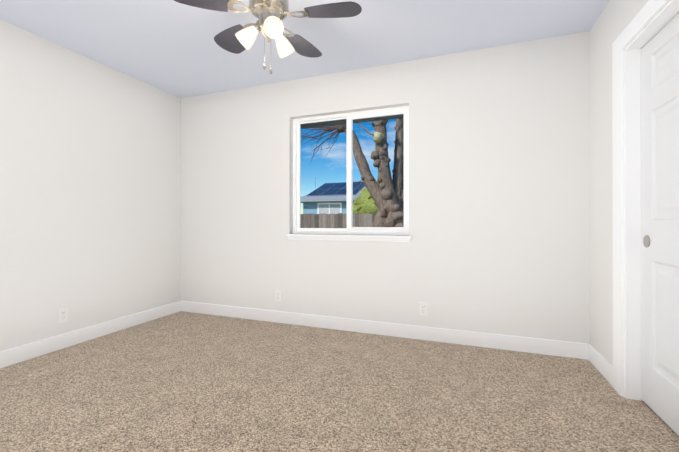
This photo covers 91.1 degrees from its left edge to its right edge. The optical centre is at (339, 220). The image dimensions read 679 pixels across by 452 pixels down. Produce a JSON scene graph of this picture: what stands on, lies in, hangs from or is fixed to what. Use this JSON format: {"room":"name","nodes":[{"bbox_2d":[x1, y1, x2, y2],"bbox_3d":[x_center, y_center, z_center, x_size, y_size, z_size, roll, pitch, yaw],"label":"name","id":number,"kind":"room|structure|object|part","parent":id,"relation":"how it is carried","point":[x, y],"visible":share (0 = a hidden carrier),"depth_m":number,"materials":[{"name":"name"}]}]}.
{"room":"empty bedroom","nodes":[
{"label":"empty bedroom","id":0,"kind":"room"},
{"bbox_2d":[0,19,180,350],"bbox_3d":[-2.533,-0.193,2.094,0.140,2.440,3.740,0,0,20],"label":"wall","id":1,"kind":"structure","parent":0,"point":[90,192],"depth_m":2.81,"materials":[{"name":"white paint"}]},
{"bbox_2d":[58,307,67,323],"bbox_3d":[-2.233,0.763,2.693,0.008,0.115,0.070,0,0,20],"label":"electrical outlet","id":2,"kind":"object","parent":1,"relation":"attached to","point":[62,315],"visible":1,"depth_m":2.69,"materials":[{"name":"white plastic"}]},
{"bbox_2d":[0,301,180,367],"bbox_3d":[-2.437,0.969,2.131,0.013,0.118,3.600,0,0,20],"label":"baseboard","id":3,"kind":"structure","parent":1,"relation":"attached to","point":[15,355],"depth_m":2.80,"materials":[{"name":"white wood"}]},
{"bbox_2d":[0,0,609,97],"bbox_3d":[-0.274,-1.474,1.342,4.900,0.120,3.880,0,0,20],"label":"ceiling","id":4,"kind":"structure","parent":0,"point":[172,47],"depth_m":2.50,"materials":[{"name":"white paint"}]},
{"bbox_2d":[174,0,361,73],"bbox_3d":[-0.387,-1.117,1.947,1.027,0.589,1.007,0,0,20],"label":"fan light","id":5,"kind":"object","parent":4,"relation":"hanging from","point":[270,15],"visible":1,"depth_m":1.89,"materials":[{"name":"silver metal"}]},
{"bbox_2d":[0,311,678,451],"bbox_3d":[-0.274,1.056,1.337,4.900,0.060,3.880,0,0,20],"label":"floor","id":6,"kind":"structure","parent":0,"point":[181,381],"depth_m":1.94,"materials":[{"name":"carpet"}]},
{"bbox_2d":[181,31,589,343],"bbox_3d":[0.370,-0.191,3.095,4.900,2.440,0.140,0,0,20],"label":"wall","id":7,"kind":"structure","parent":0,"point":[499,186],"depth_m":2.85,"materials":[{"name":"white paint"}]},
{"bbox_2d":[275,290,280,301],"bbox_3d":[-0.622,0.758,3.379,0.070,0.115,0.008,0,0,20],"label":"electrical outlet","id":8,"kind":"object","parent":7,"relation":"attached to","point":[277,295],"visible":1,"depth_m":3.38,"materials":[{"name":"white plastic"}]},
{"bbox_2d":[286,234,411,241],"bbox_3d":[0.062,0.158,3.156,1.241,0.058,0.108,0,0,20],"label":"window sill","id":9,"kind":"structure","parent":7,"relation":"attached to","point":[371,238],"depth_m":3.10,"materials":[{"name":"white wood"}]},
{"bbox_2d":[293,106,408,234],"bbox_3d":[0.091,-0.456,3.235,1.185,1.170,0.066,0,0,20],"label":"window unit","id":10,"kind":"structure","parent":7,"relation":"in","point":[350,229],"depth_m":3.21,"materials":[{"name":"white plastic"}]},
{"bbox_2d":[301,114,403,128],"bbox_3d":[0.383,-1.295,3.422,6.420,0.390,0.471,0,0,20],"label":"eave","id":11,"kind":"object","parent":7,"relation":"attached to","point":[323,124],"depth_m":3.73,"materials":[{"name":"grey paint"}]},
{"bbox_2d":[181,301,587,359],"bbox_3d":[0.015,0.970,3.142,3.894,0.118,0.013,0,0,20],"label":"baseboard","id":12,"kind":"structure","parent":7,"relation":"attached to","point":[577,350],"depth_m":2.93,"materials":[{"name":"white wood"}]},
{"bbox_2d":[419,302,427,315],"bbox_3d":[0.727,0.761,2.884,0.070,0.115,0.008,0,0,20],"label":"electrical outlet","id":13,"kind":"object","parent":7,"relation":"attached to","point":[423,308],"visible":1,"depth_m":2.88,"materials":[{"name":"white plastic"}]},
{"bbox_2d":[589,0,661,365],"bbox_3d":[1.303,-0.195,0.761,0.140,2.440,3.600,0,0,20],"label":"wall","id":14,"kind":"structure","parent":0,"point":[613,20],"depth_m":2.25,"materials":[{"name":"white paint"}]},
{"bbox_2d":[588,344,612,385],"bbox_3d":[1.774,0.969,2.263,0.013,0.118,0.450,0,0,20],"label":"baseboard","id":15,"kind":"structure","parent":14,"relation":"attached to","point":[600,363],"depth_m":2.25,"materials":[{"name":"white wood"}]},
{"bbox_2d":[612,0,669,396],"bbox_3d":[1.339,-0.037,1.088,0.018,2.125,2.060,0,0,20],"label":"trim","id":16,"kind":"structure","parent":14,"relation":"attached to","point":[644,17],"depth_m":1.97,"materials":[{"name":"white wood"}]},
{"bbox_2d":[624,0,678,400],"bbox_3d":[1.412,0.011,1.061,0.142,2.030,1.830,0,0,20],"label":"door frame","id":17,"kind":"structure","parent":14,"relation":"in","point":[662,18],"depth_m":1.92,"materials":[{"name":"white wood"}]},
{"bbox_2d":[641,13,678,435],"bbox_3d":[1.577,0.017,1.462,0.039,1.995,0.930,0,0,20],"label":"closet door","id":18,"kind":"structure","parent":14,"relation":"in","point":[660,224],"depth_m":1.72,"materials":[{"name":"white wood"}]},
{"bbox_3d":[1.699,0.112,1.843,0.005,0.070,0.070,0,0,20],"label":"handle","id":19,"kind":"part","parent":18,"relation":"part of","materials":[{"name":"silver metal"}]},
{"label":"outside","id":20,"kind":"structure","parent":0,"visible":0},
{"bbox_3d":[12.616,1.628,28.642,60.000,0.096,56.250,0,0,20],"label":"yard","id":21,"kind":"structure","parent":20,"visible":0},
{"bbox_2d":[300,213,375,227],"bbox_3d":[0.637,0.646,10.458,9.930,1.791,0.158,0,0,20],"label":"fence","id":22,"kind":"object","parent":21,"relation":"on","point":[339,220],"depth_m":10.68,"materials":[{"name":"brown wood"}]},
{"bbox_2d":[300,177,376,213],"bbox_3d":[6.868,-0.889,22.991,18.060,4.907,8.930,0,0,20],"label":"house","id":23,"kind":"structure","parent":21,"relation":"on","point":[313,203],"depth_m":21.74,"materials":[{"name":"paint"}]},
{"bbox_2d":[301,118,403,226],"bbox_3d":[-0.093,-0.528,6.507,3.080,4.123,1.039,0,0,20],"label":"tree","id":24,"kind":"object","parent":21,"relation":"on","point":[385,192],"depth_m":5.99,"materials":[{"name":"brown plant"}]},
{"bbox_2d":[353,182,403,213],"bbox_3d":[1.834,-0.003,12.532,3.055,3.104,2.432,0,0,20],"label":"bush","id":25,"kind":"object","parent":21,"relation":"on","point":[365,201],"depth_m":11.99,"materials":[{"name":"green plant"}]}
]}

